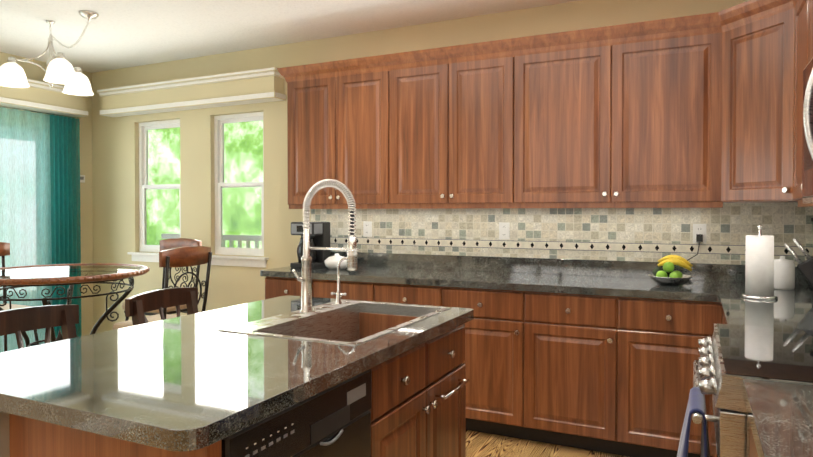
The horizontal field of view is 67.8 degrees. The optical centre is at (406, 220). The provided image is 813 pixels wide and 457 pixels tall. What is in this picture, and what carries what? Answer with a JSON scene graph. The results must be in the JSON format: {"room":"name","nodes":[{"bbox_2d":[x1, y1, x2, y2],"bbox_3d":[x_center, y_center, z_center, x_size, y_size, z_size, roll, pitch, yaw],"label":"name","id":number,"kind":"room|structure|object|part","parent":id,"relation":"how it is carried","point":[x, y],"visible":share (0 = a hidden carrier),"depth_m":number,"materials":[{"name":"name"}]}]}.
{"room":"kitchen","nodes":[
{"label":"kitchen","id":0,"kind":"room"},
{"bbox_2d":[0,52,91,335],"bbox_3d":[-3.681,-0.079,4.634,0.120,2.660,2.740,0,1,26],"label":"wall","id":1,"kind":"structure","parent":0,"point":[32,71],"depth_m":5.77,"materials":[{"name":"paint"}]},
{"bbox_2d":[0,126,48,345],"bbox_3d":[-3.688,0.221,4.635,0.070,2.056,1.946,0,1,26],"label":"window","id":2,"kind":"structure","parent":1,"relation":"in","point":[38,228],"depth_m":5.40,"materials":[{"name":"white plastic"}]},
{"bbox_2d":[0,79,88,116],"bbox_3d":[-3.550,-1.076,4.552,0.174,0.235,2.480,0,1,26],"label":"valance","id":3,"kind":"object","parent":1,"relation":"attached to","point":[39,96],"visible":0.67,"depth_m":5.25,"materials":[{"name":"paint"}]},
{"bbox_2d":[0,106,81,352],"bbox_3d":[-3.568,0.138,4.560,0.085,2.168,2.420,0,1,26],"label":"curtain","id":4,"kind":"object","parent":3,"relation":"hanging from","point":[62,199],"visible":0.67,"depth_m":5.29,"materials":[{"name":"teal fabric"}]},
{"bbox_3d":[-3.566,-0.940,4.550,0.011,0.012,2.410,0,1,26],"label":"curtain rod","id":5,"kind":"part","parent":4,"relation":"part of","materials":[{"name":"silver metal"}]},
{"bbox_2d":[80,175,84,182],"bbox_3d":[-3.079,-0.399,5.721,0.020,0.070,0.070,0,1,26],"label":"sensor","id":6,"kind":"object","parent":1,"relation":"attached to","point":[82,178],"visible":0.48,"depth_m":5.72,"materials":[{"name":"white plastic"}]},
{"bbox_2d":[0,0,580,72],"bbox_3d":[-1.950,-1.413,1.147,6.240,0.100,7.740,0,1,26],"label":"ceiling","id":7,"kind":"structure","parent":0,"point":[118,34],"depth_m":4.30,"materials":[{"name":"white paint"}]},
{"bbox_2d":[0,10,98,95],"bbox_3d":[-2.407,-1.169,4.254,0.751,0.469,0.602,0,1,26],"label":"pendant chandelier","id":8,"kind":"object","parent":7,"relation":"hanging from","point":[60,68],"visible":1,"depth_m":4.16,"materials":[{"name":"white glass"}]},
{"bbox_2d":[92,0,747,333],"bbox_3d":[-0.357,-0.079,4.626,6.120,2.660,0.120,0,1,26],"label":"wall","id":9,"kind":"structure","parent":0,"point":[110,188],"depth_m":5.10,"materials":[{"name":"paint"}]},
{"bbox_2d":[127,119,180,261],"bbox_3d":[-2.243,-0.267,5.492,0.670,1.283,0.145,0,1,26],"label":"window","id":10,"kind":"structure","parent":9,"relation":"in","point":[144,128],"depth_m":5.61,"materials":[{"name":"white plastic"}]},
{"bbox_2d":[97,67,285,116],"bbox_3d":[-1.898,-1.084,5.193,2.030,0.235,0.164,0,1,26],"label":"valance","id":11,"kind":"object","parent":9,"relation":"attached to","point":[261,85],"visible":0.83,"depth_m":5.07,"materials":[{"name":"paint"}]},
{"bbox_2d":[211,112,268,267],"bbox_3d":[-1.413,-0.262,5.094,0.670,1.283,0.145,0,1,26],"label":"window","id":12,"kind":"structure","parent":9,"relation":"in","point":[220,121],"depth_m":5.16,"materials":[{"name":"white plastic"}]},
{"bbox_2d":[284,61,335,207],"bbox_3d":[-0.618,-0.615,4.493,0.420,0.994,0.328,0,1,26],"label":"upper cabinet","id":13,"kind":"object","parent":9,"relation":"attached to","point":[311,88],"depth_m":4.34,"materials":[{"name":"brown wood"}]},
{"bbox_2d":[336,54,387,207],"bbox_3d":[-0.239,-0.613,4.312,0.420,0.994,0.328,0,1,26],"label":"upper cabinet","id":14,"kind":"object","parent":9,"relation":"attached to","point":[361,83],"depth_m":4.16,"materials":[{"name":"brown wood"}]},
{"bbox_2d":[388,48,447,207],"bbox_3d":[0.144,-0.610,4.128,0.430,0.994,0.328,0,1,26],"label":"upper cabinet","id":15,"kind":"object","parent":9,"relation":"attached to","point":[418,80],"depth_m":3.98,"materials":[{"name":"brown wood"}]},
{"bbox_2d":[448,38,519,207],"bbox_3d":[0.532,-0.608,3.942,0.430,0.994,0.328,0,1,26],"label":"upper cabinet","id":16,"kind":"object","parent":9,"relation":"attached to","point":[481,75],"depth_m":3.79,"materials":[{"name":"brown wood"}]},
{"bbox_2d":[516,26,611,207],"bbox_3d":[0.982,-0.605,3.726,0.570,0.994,0.328,0,1,26],"label":"upper cabinet","id":17,"kind":"object","parent":9,"relation":"attached to","point":[542,204],"depth_m":3.57,"materials":[{"name":"brown wood"}]},
{"bbox_2d":[330,252,809,283],"bbox_3d":[0.810,0.294,3.992,3.460,0.099,0.022,0,1,26],"label":"backsplash","id":18,"kind":"structure","parent":9,"relation":"attached to","point":[377,259],"depth_m":3.93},
{"bbox_2d":[612,12,719,203],"bbox_3d":[1.496,-0.602,3.480,0.570,0.994,0.328,0,1,26],"label":"upper cabinet","id":19,"kind":"object","parent":9,"relation":"attached to","point":[666,72],"depth_m":3.33,"materials":[{"name":"brown wood"}]},
{"bbox_2d":[716,0,791,203],"bbox_3d":[1.754,-0.596,3.024,0.307,0.992,0.307,0,1,26],"label":"upper cabinet","id":20,"kind":"object","parent":9,"relation":"attached to","point":[754,34],"depth_m":3.05,"materials":[{"name":"brown wood"}]},
{"bbox_2d":[772,20,812,207],"bbox_3d":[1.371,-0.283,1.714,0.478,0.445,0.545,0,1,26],"label":"upper cabinet","id":21,"kind":"object","parent":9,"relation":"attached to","point":[792,165],"depth_m":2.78,"materials":[{"name":"brown wood"}]},
{"bbox_2d":[792,0,803,31],"bbox_3d":[1.861,-0.589,2.555,0.328,0.994,0.465,0,1,26],"label":"upper cabinet","id":22,"kind":"object","parent":9,"relation":"attached to","point":[797,5],"depth_m":2.76,"materials":[{"name":"brown wood"}]},
{"bbox_2d":[804,0,812,19],"bbox_3d":[1.660,-0.584,2.135,0.328,0.994,0.465,0,1,26],"label":"upper cabinet","id":23,"kind":"object","parent":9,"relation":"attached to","point":[808,4],"depth_m":2.46,"materials":[{"name":"brown wood"}]},
{"bbox_2d":[466,430,628,456],"bbox_3d":[-1.950,1.322,1.183,6.240,0.050,7.740,0,1,26],"label":"floor","id":24,"kind":"structure","parent":0,"point":[479,444],"depth_m":3.35,"materials":[{"name":"brown wood"}]},
{"bbox_2d":[0,242,38,351],"bbox_3d":[-2.988,0.705,4.389,0.483,1.102,0.453,0,1,26],"label":"dining chair","id":25,"kind":"object","parent":24,"relation":"on","point":[4,249],"visible":0.33,"depth_m":4.63,"materials":[{"name":"brown wood"}]},
{"bbox_2d":[0,304,78,348],"bbox_3d":[-1.212,0.802,2.098,0.465,0.965,0.430,0,1,26],"label":"stool","id":26,"kind":"object","parent":24,"relation":"on","point":[17,321],"visible":0.17,"depth_m":2.25,"materials":[{"name":"brown wood"}]},
{"bbox_2d":[0,263,149,346],"bbox_3d":[-2.426,0.806,4.232,1.163,0.926,1.166,0,1,26],"label":"glass dining table","id":27,"kind":"object","parent":24,"relation":"on","point":[71,275],"visible":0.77,"depth_m":4.12,"materials":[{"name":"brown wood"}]},
{"bbox_2d":[125,287,197,325],"bbox_3d":[-0.910,0.794,2.659,0.465,0.965,0.430,0,1,20],"label":"stool","id":28,"kind":"object","parent":24,"relation":"on","point":[137,306],"visible":0.21,"depth_m":2.71,"materials":[{"name":"brown wood"}]},
{"bbox_2d":[112,246,211,329],"bbox_3d":[-1.584,0.711,3.917,0.483,1.102,0.453,0,1,21],"label":"dining chair","id":29,"kind":"object","parent":24,"relation":"on","point":[187,256],"visible":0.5,"depth_m":3.81,"materials":[{"name":"brown wood"}]},
{"bbox_2d":[122,238,201,320],"bbox_3d":[-1.964,0.699,4.847,0.453,1.102,0.483,0,1,26],"label":"dining chair","id":30,"kind":"object","parent":24,"relation":"on","point":[166,244],"visible":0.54,"depth_m":5.01,"materials":[{"name":"brown wood"}]},
{"bbox_2d":[0,315,473,456],"bbox_3d":[-0.451,0.849,1.980,0.920,0.874,1.515,0,1,26],"label":"kitchen island","id":31,"kind":"object","parent":24,"relation":"on","point":[411,402],"depth_m":1.66,"materials":[{"name":"brown wood"}]},
{"bbox_2d":[0,295,473,456],"bbox_3d":[-0.486,0.391,2.005,0.960,0.040,1.570,0,1,26],"label":"island countertop","id":32,"kind":"structure","parent":31,"relation":"on","point":[172,385],"depth_m":1.50,"materials":[{"name":"black stone"}]},
{"bbox_2d":[292,179,358,310],"bbox_3d":[-0.318,0.100,2.317,0.265,0.526,0.131,0,1,26],"label":"faucet","id":33,"kind":"object","parent":32,"relation":"on","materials":[{"name":"silver metal"}]},
{"bbox_2d":[216,299,447,346],"bbox_3d":[-0.228,0.474,2.273,0.535,0.221,0.775,0,1,26],"label":"sink","id":34,"kind":"object","parent":32,"relation":"in","point":[350,321],"depth_m":2.47,"materials":[{"name":"metal"}]},
{"bbox_2d":[332,258,346,302],"bbox_3d":[-0.268,0.257,2.591,0.114,0.205,0.032,0,1,26],"label":"faucet","id":35,"kind":"object","parent":32,"relation":"on","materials":[{"name":"silver metal"}]},
{"bbox_2d":[463,316,523,438],"bbox_3d":[0.563,0.825,3.784,0.500,0.873,0.619,0,1,26],"label":"base cabinet","id":36,"kind":"object","parent":24,"relation":"on","point":[494,349],"depth_m":3.48,"materials":[{"name":"brown wood"}]},
{"bbox_2d":[524,320,619,454],"bbox_3d":[1.014,0.828,3.568,0.500,0.873,0.619,0,1,26],"label":"base cabinet","id":37,"kind":"object","parent":24,"relation":"on","point":[572,371],"depth_m":3.29,"materials":[{"name":"brown wood"}]},
{"bbox_2d":[260,264,812,335],"bbox_3d":[0.483,0.374,3.309,3.460,0.040,1.539,0,1,26],"label":"countertop","id":38,"kind":"structure","parent":37,"relation":"on","point":[638,303],"depth_m":3.35,"materials":[{"name":"black stone"}]},
{"bbox_2d":[290,222,329,268],"bbox_3d":[-0.712,0.173,4.400,0.200,0.330,0.281,0,1,26],"label":"coffee maker","id":39,"kind":"object","parent":38,"relation":"on","point":[319,234],"visible":0.6,"depth_m":4.36,"materials":[{"name":"grey plastic"}]},
{"bbox_2d":[324,253,346,269],"bbox_3d":[-0.490,0.284,4.262,0.180,0.112,0.180,0,1,26],"label":"teapot","id":40,"kind":"object","parent":38,"relation":"on","point":[331,262],"visible":0.88,"depth_m":4.20,"materials":[{"name":"white ceramic"}]},
{"bbox_2d":[647,255,692,284],"bbox_3d":[1.462,0.271,3.360,0.236,0.162,0.236,0,1,26],"label":"fruit bowl","id":41,"kind":"object","parent":38,"relation":"on","point":[666,275],"visible":1,"depth_m":3.34,"materials":[{"name":"green food"}]},
{"bbox_2d":[741,225,777,299],"bbox_3d":[1.649,0.188,2.825,0.150,0.341,0.150,0,1,26],"label":"paper towel holder","id":42,"kind":"object","parent":38,"relation":"on","point":[759,266],"visible":1,"depth_m":2.78,"materials":[{"name":"white paper"}]},
{"bbox_2d":[774,256,794,289],"bbox_3d":[1.966,0.269,3.162,0.112,0.172,0.112,0,1,26],"label":"canister","id":43,"kind":"object","parent":38,"relation":"on","point":[784,273],"visible":0.83,"depth_m":3.12,"materials":[{"name":"ceramic"}]},
{"bbox_2d":[784,238,812,285],"bbox_3d":[1.953,0.221,2.840,0.305,0.276,0.100,1,1,34],"label":"knife block","id":44,"kind":"object","parent":38,"relation":"on","point":[805,267],"visible":1,"depth_m":2.84,"materials":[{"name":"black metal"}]},
{"bbox_2d":[620,328,707,456],"bbox_3d":[1.464,0.831,3.353,0.498,0.873,0.619,0,1,26],"label":"base cabinet","id":45,"kind":"object","parent":24,"relation":"on","point":[664,375],"depth_m":3.09,"materials":[{"name":"brown wood"}]},
{"bbox_2d":[708,380,743,456],"bbox_3d":[1.238,0.844,1.677,0.682,0.892,0.754,0,1,26],"label":"base cabinet","id":46,"kind":"object","parent":24,"relation":"on","point":[725,406],"depth_m":1.48,"materials":[{"name":"brown wood"}]},
{"bbox_2d":[716,324,812,456],"bbox_3d":[1.030,0.396,1.223,0.670,0.052,1.742,0,1,26],"label":"countertop","id":47,"kind":"structure","parent":46,"relation":"on","point":[779,413],"depth_m":1.22,"materials":[{"name":"black stone"}]},
{"bbox_2d":[708,320,812,383],"bbox_3d":[1.182,0.417,1.699,0.578,0.087,0.754,0,1,26],"label":"cooktop","id":48,"kind":"object","parent":47,"relation":"in","point":[778,353],"depth_m":1.71,"materials":[{"name":"black glass"}]},
{"bbox_2d":[744,416,755,456],"bbox_3d":[0.891,0.864,0.885,0.618,0.873,0.966,0,1,26],"label":"base cabinet","id":49,"kind":"object","parent":24,"relation":"on","point":[749,451],"depth_m":1.46,"materials":[{"name":"brown wood"}]},
{"bbox_2d":[692,323,812,456],"bbox_3d":[1.199,0.821,1.696,0.718,0.937,0.754,0,1,26],"label":"stove","id":50,"kind":"object","parent":24,"relation":"on","point":[733,354],"depth_m":1.60,"materials":[{"name":"silver metal"}]},
{"label":"outside","id":51,"kind":"structure","parent":0,"visible":0},
{"bbox_2d":[0,121,262,291],"bbox_3d":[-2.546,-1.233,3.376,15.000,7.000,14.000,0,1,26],"label":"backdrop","id":52,"kind":"structure","parent":51,"point":[246,165],"depth_m":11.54,"materials":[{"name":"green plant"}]},
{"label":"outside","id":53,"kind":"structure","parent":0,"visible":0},
{"bbox_2d":[0,290,35,350],"bbox_3d":[-2.096,1.340,3.194,14.000,0.100,14.000,0,1,26],"label":"patio","id":54,"kind":"structure","parent":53,"point":[28,331],"depth_m":6.82,"materials":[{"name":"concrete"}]},
{"bbox_2d":[161,234,260,247],"bbox_3d":[0.425,0.714,6.668,8.535,1.020,0.060,0,1,26],"label":"deck railing","id":55,"kind":"object","parent":54,"relation":"on","point":[247,238],"depth_m":7.90,"materials":[{"name":"white wood"}]}
]}

